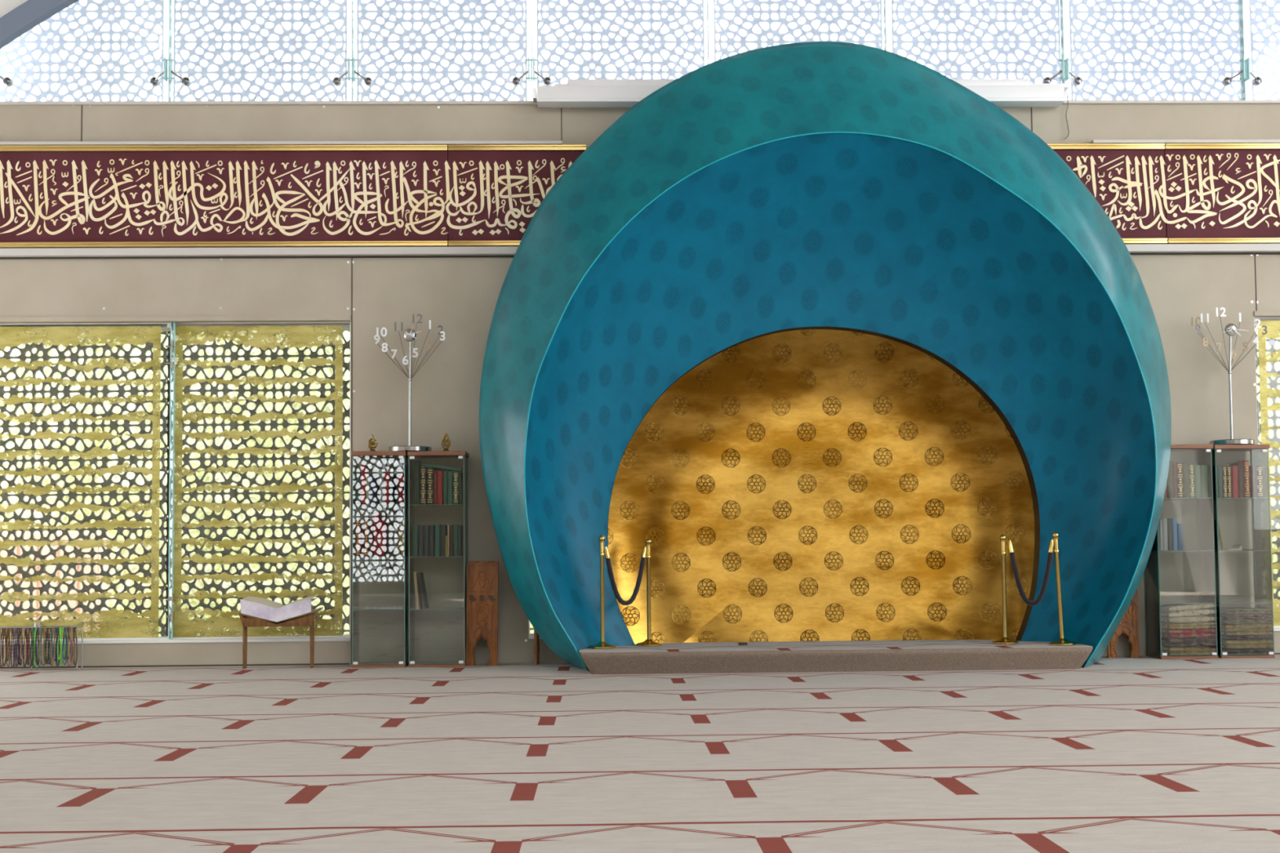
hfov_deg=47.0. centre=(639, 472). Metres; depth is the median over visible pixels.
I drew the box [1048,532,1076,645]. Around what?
post
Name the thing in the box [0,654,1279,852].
floor
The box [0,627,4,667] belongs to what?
beads
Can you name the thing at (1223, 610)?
rug
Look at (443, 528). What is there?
book
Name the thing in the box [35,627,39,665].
beads
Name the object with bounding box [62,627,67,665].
beads
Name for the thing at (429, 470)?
book
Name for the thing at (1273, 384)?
lattice screen
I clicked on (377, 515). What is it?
book
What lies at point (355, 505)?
shelf
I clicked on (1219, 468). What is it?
book
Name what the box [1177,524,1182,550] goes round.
book
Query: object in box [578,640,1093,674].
carpeted step
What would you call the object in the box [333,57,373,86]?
fitting
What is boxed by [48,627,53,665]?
beads
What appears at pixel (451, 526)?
book
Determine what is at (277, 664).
baseboard
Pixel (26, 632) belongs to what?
beads
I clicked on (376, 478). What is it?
book
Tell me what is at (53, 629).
beads
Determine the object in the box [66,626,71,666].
beads
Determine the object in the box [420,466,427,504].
book
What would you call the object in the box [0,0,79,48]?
trim
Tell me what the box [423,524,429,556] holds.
book
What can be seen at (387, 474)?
book
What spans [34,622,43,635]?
steel cup
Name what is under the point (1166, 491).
book
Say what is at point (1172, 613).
rug
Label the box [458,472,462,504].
book
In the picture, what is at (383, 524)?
book
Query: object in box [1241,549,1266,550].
notebook
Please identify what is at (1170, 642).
rug
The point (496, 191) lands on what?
frieze
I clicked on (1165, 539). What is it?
book
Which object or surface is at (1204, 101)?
trim
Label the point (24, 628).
beads
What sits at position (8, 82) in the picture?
fitting
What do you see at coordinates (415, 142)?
trim
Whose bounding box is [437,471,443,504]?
book
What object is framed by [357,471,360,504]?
book
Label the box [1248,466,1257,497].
book
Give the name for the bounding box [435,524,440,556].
book
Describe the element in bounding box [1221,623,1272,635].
rug
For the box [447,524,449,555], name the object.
book
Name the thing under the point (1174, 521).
book
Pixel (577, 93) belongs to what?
ledge
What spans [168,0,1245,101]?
window
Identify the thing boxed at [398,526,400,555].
book
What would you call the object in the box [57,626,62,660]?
beads
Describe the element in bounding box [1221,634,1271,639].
rug
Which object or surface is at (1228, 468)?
book
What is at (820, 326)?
niche
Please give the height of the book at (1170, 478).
0.312 m
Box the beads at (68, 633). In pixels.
[66,626,71,658]
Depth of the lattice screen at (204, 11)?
13.19 m
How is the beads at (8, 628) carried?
hanging from the rack
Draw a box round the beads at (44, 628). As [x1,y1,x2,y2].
[43,627,47,665]
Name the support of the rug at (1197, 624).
on the rug at (1171, 633)
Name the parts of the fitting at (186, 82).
arm, clamp plate, arm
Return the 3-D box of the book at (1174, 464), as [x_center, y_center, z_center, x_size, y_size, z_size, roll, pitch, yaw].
[4.501,0.073,12.464,0.032,0.300,0.178,0,-3,-1]
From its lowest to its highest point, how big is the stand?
0.488 m
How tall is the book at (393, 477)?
0.250 m
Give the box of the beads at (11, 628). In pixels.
[7,627,12,659]
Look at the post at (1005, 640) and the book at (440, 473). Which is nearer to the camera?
the post at (1005, 640)
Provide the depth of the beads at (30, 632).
12.07 m
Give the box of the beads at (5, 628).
[1,627,7,665]
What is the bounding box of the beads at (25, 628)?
[22,627,26,665]
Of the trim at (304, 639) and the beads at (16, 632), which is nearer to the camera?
the beads at (16, 632)
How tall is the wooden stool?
0.385 m
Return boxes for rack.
[0,622,83,671]
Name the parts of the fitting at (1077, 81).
arm, clamp plate, arm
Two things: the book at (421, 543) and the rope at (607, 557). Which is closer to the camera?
the rope at (607, 557)
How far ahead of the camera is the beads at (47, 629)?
12.07 m
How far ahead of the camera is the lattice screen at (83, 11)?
13.14 m
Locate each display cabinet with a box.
[351,450,408,667]
[407,450,469,667]
[1143,444,1217,658]
[1211,444,1275,658]
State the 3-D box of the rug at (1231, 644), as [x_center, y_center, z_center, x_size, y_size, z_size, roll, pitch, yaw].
[5.083,1.446,12.411,0.391,0.070,0.259,0,-3,-1]
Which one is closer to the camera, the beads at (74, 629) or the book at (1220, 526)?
the beads at (74, 629)
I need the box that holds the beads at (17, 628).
[16,627,20,665]
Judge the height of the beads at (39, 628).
0.320 m
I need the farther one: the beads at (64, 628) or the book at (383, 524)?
the book at (383, 524)
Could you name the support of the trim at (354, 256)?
attached to the wall at (459, 295)
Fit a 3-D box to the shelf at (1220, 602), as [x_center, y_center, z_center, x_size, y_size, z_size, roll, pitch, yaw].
[5.053,1.104,12.443,0.436,0.005,0.316,0,-3,-1]
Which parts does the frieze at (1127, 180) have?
gilded moulding, gilded moulding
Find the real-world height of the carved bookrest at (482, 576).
0.870 m
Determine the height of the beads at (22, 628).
0.269 m
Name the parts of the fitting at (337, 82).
arm, clamp plate, arm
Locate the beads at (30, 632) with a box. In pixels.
[27,627,33,666]
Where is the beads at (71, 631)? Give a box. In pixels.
[68,626,74,665]
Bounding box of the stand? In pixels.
[239,607,323,669]
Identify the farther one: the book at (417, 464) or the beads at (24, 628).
the book at (417, 464)
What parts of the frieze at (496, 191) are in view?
gilded moulding, gilded moulding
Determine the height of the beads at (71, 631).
0.310 m
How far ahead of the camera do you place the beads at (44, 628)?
12.07 m
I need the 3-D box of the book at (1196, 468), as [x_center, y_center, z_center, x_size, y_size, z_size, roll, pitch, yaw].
[4.691,0.083,12.466,0.049,0.276,0.182,0,-3,-1]
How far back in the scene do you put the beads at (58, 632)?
12.07 m
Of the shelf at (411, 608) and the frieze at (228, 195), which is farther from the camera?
the frieze at (228, 195)
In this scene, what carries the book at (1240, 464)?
on the display cabinet at (1259, 455)
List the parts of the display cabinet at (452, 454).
glass, board, glass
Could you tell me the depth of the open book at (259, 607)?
12.05 m
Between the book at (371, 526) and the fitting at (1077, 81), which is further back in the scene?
the fitting at (1077, 81)
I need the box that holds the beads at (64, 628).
[62,627,66,659]
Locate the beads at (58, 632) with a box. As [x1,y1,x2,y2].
[56,627,60,667]
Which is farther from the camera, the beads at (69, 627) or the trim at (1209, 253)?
the trim at (1209, 253)
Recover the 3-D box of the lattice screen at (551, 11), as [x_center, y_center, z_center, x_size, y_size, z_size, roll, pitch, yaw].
[-0.177,-4.233,13.301,1.509,3.049,0.020,0,-3,-1]
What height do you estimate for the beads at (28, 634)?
0.309 m
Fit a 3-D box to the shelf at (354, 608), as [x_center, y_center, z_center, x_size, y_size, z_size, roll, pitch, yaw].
[-2.152,1.140,12.256,0.420,0.005,0.316,0,-3,-1]
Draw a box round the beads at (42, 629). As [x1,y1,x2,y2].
[40,627,45,666]
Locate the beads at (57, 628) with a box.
[55,627,59,666]
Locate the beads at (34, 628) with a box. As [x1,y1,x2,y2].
[32,627,36,666]
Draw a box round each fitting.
[0,75,13,86]
[150,57,191,86]
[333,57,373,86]
[512,57,551,85]
[1042,57,1081,85]
[1222,57,1262,85]
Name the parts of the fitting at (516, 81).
arm, clamp plate, arm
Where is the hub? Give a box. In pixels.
[403,328,416,341]
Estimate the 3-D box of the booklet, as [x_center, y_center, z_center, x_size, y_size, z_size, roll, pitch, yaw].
[4.991,0.641,12.446,0.130,0.042,0.160,0,-3,-1]
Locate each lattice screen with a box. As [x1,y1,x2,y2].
[0,0,164,101]
[0,331,169,637]
[167,330,350,635]
[173,0,346,101]
[356,0,527,101]
[536,0,704,86]
[713,0,882,61]
[890,0,1061,83]
[1068,0,1241,100]
[1248,0,1279,99]
[1254,325,1279,618]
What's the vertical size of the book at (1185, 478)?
0.300 m
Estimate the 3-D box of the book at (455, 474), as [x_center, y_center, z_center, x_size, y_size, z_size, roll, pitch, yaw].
[-1.532,0.137,12.304,0.042,0.272,0.181,0,-3,-1]
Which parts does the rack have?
leg, rail, rail, leg, leg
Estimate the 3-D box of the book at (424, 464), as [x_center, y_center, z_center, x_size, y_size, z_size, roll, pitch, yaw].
[-1.647,-0.037,12.302,0.324,0.074,0.158,0,-3,-1]
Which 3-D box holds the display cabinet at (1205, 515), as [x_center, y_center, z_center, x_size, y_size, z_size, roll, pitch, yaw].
[4.558,0.669,12.447,0.493,1.786,0.352,0,-3,-1]
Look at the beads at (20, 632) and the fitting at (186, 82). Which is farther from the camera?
the fitting at (186, 82)
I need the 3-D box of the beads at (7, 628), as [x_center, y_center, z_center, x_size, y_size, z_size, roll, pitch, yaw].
[-5.190,1.416,12.085,0.032,0.274,0.024,0,-3,-1]
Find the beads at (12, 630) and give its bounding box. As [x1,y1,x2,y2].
[10,627,14,667]
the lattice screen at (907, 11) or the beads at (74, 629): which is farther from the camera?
the lattice screen at (907, 11)
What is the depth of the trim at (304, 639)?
12.39 m
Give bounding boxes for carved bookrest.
[466,560,498,666]
[1106,589,1139,657]
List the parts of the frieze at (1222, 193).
gilded moulding, gilded moulding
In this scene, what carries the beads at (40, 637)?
hanging from the rack
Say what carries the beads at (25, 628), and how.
hanging from the rack
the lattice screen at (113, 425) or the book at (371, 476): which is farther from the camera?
the lattice screen at (113, 425)
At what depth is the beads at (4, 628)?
12.06 m
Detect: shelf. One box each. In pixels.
[354,608,404,609]
[355,505,404,506]
[410,505,463,506]
[410,607,463,609]
[1160,601,1208,603]
[1164,498,1201,499]
[1217,498,1257,499]
[1220,601,1266,603]
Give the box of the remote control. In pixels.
[737,642,747,645]
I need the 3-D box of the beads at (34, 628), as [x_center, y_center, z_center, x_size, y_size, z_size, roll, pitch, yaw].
[-4.972,1.436,12.090,0.044,0.317,0.024,0,-3,-1]
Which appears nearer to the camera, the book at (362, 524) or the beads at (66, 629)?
the beads at (66, 629)
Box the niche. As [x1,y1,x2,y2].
[479,41,1171,671]
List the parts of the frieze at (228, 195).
gilded moulding, gilded moulding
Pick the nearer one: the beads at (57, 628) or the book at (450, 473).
the beads at (57, 628)
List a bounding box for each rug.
[1160,603,1214,622]
[1160,622,1214,628]
[1160,628,1214,637]
[1161,636,1215,647]
[1161,645,1215,655]
[1220,607,1271,613]
[1221,613,1271,619]
[1221,618,1271,624]
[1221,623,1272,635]
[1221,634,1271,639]
[1221,639,1271,648]
[1222,647,1272,654]
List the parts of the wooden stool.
leg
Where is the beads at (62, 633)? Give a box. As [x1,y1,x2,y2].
[60,626,65,665]
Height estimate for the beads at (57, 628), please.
0.314 m
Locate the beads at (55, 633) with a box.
[53,627,57,661]
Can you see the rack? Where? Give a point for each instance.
(38, 625)
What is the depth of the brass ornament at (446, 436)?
12.27 m
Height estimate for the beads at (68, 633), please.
0.260 m
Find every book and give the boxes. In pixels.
[240,595,318,622]
[356,520,364,556]
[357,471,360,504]
[360,465,368,504]
[360,522,364,556]
[364,519,371,556]
[366,474,369,504]
[368,524,373,556]
[369,474,377,504]
[373,511,381,556]
[374,476,379,504]
[378,520,387,556]
[379,470,386,504]
[384,471,391,504]
[390,474,395,504]
[398,472,404,504]
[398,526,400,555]
[400,524,404,555]
[413,460,422,504]
[413,524,418,556]
[413,571,419,608]
[416,573,422,608]
[417,573,428,608]
[418,524,424,556]
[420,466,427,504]
[422,462,462,472]
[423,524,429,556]
[426,467,435,504]
[429,524,435,556]
[433,471,437,504]
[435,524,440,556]
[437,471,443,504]
[440,524,447,556]
[443,471,447,504]
[445,535,448,555]
[447,471,453,504]
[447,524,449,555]
[449,524,453,555]
[453,471,458,504]
[453,524,457,555]
[457,524,462,555]
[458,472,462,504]
[1158,519,1163,551]
[1159,518,1168,551]
[1164,484,1167,497]
[1166,461,1173,497]
[1167,518,1172,550]
[1171,518,1177,550]
[1172,462,1177,497]
[1176,462,1182,497]
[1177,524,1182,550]
[1182,462,1189,497]
[1188,463,1194,497]
[1193,465,1200,497]
[1200,465,1208,497]
[1216,466,1222,497]
[1217,520,1222,550]
[1219,526,1224,550]
[1222,466,1226,497]
[1226,466,1231,497]
[1229,462,1244,497]
[1230,466,1238,497]
[1235,460,1249,497]
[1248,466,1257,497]
[1256,466,1262,497]
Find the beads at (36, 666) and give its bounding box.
[34,627,39,667]
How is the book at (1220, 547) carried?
on the display cabinet at (1259, 455)
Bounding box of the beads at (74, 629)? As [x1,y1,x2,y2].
[72,626,77,665]
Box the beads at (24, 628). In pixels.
[20,627,26,661]
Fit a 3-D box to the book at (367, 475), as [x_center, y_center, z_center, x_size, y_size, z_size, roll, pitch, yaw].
[-2.260,0.149,12.287,0.025,0.252,0.177,0,-3,-1]
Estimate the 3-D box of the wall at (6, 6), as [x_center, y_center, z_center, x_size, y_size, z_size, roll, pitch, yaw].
[1.915,-6.853,13.062,23.710,7.362,0.060,0,-3,-1]
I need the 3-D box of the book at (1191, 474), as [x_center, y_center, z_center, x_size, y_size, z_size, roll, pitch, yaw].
[4.643,0.078,12.466,0.038,0.288,0.180,0,-3,-1]
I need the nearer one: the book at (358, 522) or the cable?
the book at (358, 522)
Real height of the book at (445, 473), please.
0.273 m
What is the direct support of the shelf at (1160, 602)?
attached to the display cabinet at (1205, 515)
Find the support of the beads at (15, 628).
hanging from the rack
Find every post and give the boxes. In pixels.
[589,535,616,648]
[636,538,662,646]
[991,534,1018,644]
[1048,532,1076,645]
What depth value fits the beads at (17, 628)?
12.07 m
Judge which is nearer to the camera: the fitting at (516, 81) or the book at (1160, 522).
the book at (1160, 522)
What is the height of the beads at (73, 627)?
0.299 m
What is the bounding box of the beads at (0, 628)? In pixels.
[0,627,1,656]
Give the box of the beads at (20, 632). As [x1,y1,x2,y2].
[18,627,22,665]
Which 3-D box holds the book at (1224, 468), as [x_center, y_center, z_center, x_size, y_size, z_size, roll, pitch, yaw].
[4.924,0.087,12.474,0.029,0.273,0.178,0,-3,-1]
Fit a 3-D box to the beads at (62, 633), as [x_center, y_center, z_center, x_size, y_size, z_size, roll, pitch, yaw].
[-4.743,1.431,12.092,0.042,0.311,0.024,0,-3,-1]
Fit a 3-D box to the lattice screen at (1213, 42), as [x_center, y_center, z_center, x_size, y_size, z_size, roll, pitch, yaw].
[4.692,-4.270,13.428,1.571,3.049,0.020,0,-3,-1]
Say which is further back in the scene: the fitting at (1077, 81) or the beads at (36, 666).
the fitting at (1077, 81)
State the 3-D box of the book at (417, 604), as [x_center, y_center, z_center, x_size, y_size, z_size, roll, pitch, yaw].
[-1.853,0.983,12.254,0.044,0.310,0.177,0,-3,-1]
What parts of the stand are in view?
leg, leg, rail, leg, leg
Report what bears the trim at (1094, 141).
attached to the wall at (459, 295)
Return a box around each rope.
[604,546,646,605]
[1008,539,1053,606]
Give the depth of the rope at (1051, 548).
11.64 m
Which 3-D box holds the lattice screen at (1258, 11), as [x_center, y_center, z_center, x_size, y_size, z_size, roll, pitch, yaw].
[6.351,-4.283,13.472,1.569,3.049,0.020,0,-3,-1]
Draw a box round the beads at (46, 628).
[44,627,48,664]
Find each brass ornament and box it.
[367,434,377,451]
[440,433,450,451]
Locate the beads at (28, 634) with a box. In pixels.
[26,627,30,665]
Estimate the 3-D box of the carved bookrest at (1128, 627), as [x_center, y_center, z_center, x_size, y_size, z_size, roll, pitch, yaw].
[4.077,1.211,12.458,0.261,0.715,0.069,0,-3,-1]
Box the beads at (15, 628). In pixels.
[13,627,17,666]
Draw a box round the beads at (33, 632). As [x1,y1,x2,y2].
[30,627,34,666]
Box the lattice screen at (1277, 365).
[1254,328,1279,618]
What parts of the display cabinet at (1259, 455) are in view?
glass, board, glass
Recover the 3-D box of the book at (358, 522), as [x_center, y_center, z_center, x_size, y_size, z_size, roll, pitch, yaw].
[-2.330,0.551,12.263,0.031,0.304,0.179,0,-3,-1]
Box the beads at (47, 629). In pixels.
[45,627,49,664]
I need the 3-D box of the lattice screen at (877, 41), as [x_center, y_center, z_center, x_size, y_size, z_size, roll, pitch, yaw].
[1.429,-4.245,13.343,1.526,3.049,0.020,0,-3,-1]
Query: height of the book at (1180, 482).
0.300 m
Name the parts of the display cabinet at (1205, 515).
glass, board, glass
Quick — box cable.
[1064,90,1069,139]
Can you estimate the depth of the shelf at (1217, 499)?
12.50 m
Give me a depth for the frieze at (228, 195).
12.55 m
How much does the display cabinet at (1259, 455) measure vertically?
1.782 m
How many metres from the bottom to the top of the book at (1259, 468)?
0.271 m
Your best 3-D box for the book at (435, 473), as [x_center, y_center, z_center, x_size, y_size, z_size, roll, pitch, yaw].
[-1.703,0.135,12.302,0.026,0.279,0.177,0,-3,-1]
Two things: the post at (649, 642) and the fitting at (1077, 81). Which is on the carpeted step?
the post at (649, 642)
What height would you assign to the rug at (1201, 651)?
0.065 m
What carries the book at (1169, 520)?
on the display cabinet at (1205, 515)
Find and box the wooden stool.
[533,628,539,665]
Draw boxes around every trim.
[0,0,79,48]
[0,99,1279,105]
[0,140,562,146]
[0,246,518,257]
[0,255,514,259]
[0,311,1279,325]
[1,627,1279,644]
[1090,139,1279,143]
[1124,243,1279,253]
[1129,252,1279,254]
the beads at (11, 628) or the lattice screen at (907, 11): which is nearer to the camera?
the beads at (11, 628)
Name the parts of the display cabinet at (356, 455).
glass, board, glass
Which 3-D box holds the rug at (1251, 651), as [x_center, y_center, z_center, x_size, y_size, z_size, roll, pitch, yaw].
[5.087,1.508,12.411,0.390,0.048,0.253,0,-3,-1]
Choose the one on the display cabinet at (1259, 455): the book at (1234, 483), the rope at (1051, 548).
the book at (1234, 483)
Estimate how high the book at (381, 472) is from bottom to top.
0.284 m
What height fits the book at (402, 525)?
0.263 m
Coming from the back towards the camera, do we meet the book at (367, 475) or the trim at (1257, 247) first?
the trim at (1257, 247)
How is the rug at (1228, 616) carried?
on the rug at (1223, 620)
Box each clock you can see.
[373,314,444,451]
[1191,307,1266,444]
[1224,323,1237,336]
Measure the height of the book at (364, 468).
0.330 m
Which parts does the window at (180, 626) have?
pane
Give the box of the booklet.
[1224,545,1241,550]
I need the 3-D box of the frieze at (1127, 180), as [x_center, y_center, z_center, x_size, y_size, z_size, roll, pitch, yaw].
[4.048,-2.411,12.763,1.175,0.875,0.077,0,-3,-1]
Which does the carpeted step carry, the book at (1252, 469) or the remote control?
the remote control
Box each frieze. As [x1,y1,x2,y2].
[0,144,450,248]
[445,144,586,246]
[1047,142,1174,244]
[1164,142,1279,244]
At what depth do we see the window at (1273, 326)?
12.83 m
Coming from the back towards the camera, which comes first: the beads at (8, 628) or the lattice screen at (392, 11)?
the lattice screen at (392, 11)
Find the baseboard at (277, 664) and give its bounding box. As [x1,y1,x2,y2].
[0,663,349,668]
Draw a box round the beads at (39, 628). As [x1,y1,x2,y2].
[36,627,40,666]
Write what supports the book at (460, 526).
on the display cabinet at (452, 454)
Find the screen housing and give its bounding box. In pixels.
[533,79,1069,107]
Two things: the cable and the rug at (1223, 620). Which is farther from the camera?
the cable
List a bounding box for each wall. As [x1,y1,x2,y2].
[0,0,27,17]
[0,103,1279,666]
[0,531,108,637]
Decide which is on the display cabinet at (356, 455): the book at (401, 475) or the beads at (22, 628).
the book at (401, 475)
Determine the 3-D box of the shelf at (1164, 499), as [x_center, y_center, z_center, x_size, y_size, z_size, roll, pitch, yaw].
[4.553,0.227,12.476,0.463,0.005,0.316,0,-3,-1]
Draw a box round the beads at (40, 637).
[38,627,42,665]
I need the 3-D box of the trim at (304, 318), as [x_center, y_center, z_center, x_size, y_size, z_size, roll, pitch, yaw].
[1.307,-1.341,12.780,20.300,0.042,0.232,0,-3,-1]
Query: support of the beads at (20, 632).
hanging from the rack
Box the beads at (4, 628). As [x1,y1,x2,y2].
[1,627,6,666]
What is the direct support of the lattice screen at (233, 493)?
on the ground
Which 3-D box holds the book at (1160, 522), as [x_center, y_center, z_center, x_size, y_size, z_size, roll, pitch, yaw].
[4.376,0.531,12.438,0.021,0.264,0.176,0,-3,-1]
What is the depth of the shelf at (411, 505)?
12.30 m
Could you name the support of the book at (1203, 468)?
on the display cabinet at (1205, 515)
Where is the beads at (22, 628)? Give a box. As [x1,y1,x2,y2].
[19,627,22,660]
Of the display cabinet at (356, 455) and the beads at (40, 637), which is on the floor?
the display cabinet at (356, 455)
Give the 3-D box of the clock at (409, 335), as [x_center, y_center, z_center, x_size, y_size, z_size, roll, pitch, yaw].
[-1.926,-0.752,12.343,0.523,1.173,0.360,1,-4,-32]
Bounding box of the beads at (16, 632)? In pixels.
[14,627,18,666]
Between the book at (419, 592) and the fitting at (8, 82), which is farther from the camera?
the fitting at (8, 82)
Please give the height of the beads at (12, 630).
0.328 m
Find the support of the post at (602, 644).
on the carpeted step
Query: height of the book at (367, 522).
0.309 m
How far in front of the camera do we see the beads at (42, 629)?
12.07 m
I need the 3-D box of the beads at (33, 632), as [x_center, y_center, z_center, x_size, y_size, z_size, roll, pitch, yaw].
[-4.987,1.434,12.084,0.036,0.314,0.024,0,-3,-1]
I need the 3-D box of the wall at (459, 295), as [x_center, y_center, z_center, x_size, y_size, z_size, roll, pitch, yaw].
[1.311,-0.797,12.756,20.300,4.852,0.223,0,-3,-1]
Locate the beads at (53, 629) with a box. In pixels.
[49,627,54,666]
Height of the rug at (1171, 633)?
0.074 m
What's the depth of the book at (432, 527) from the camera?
12.19 m
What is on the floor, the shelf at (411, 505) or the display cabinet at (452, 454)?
the display cabinet at (452, 454)
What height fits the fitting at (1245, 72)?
0.214 m
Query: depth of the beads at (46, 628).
12.07 m
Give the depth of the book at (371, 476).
12.20 m
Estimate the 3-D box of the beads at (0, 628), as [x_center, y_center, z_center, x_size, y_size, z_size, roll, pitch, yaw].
[-5.256,1.407,12.069,0.042,0.256,0.024,0,-3,-1]
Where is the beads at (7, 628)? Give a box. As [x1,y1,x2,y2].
[6,627,9,661]
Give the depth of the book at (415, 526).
12.19 m
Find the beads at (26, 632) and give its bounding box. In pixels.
[22,627,27,667]
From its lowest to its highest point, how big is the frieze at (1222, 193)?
0.875 m
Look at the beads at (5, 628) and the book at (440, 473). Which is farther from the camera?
the book at (440, 473)
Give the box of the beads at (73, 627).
[71,626,75,663]
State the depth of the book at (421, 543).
12.19 m
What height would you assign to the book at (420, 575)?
0.299 m
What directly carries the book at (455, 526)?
on the display cabinet at (452, 454)
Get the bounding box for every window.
[0,320,351,640]
[0,330,350,636]
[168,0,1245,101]
[1253,315,1279,627]
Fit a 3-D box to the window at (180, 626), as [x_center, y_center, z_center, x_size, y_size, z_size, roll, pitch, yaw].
[-5.647,0.084,12.618,6.368,2.719,0.389,0,-3,-1]
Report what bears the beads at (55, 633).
hanging from the rack
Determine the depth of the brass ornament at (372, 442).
12.25 m
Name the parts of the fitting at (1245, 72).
arm, clamp plate, arm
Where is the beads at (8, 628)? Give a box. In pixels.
[5,627,10,666]
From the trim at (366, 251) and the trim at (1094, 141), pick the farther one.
the trim at (1094, 141)

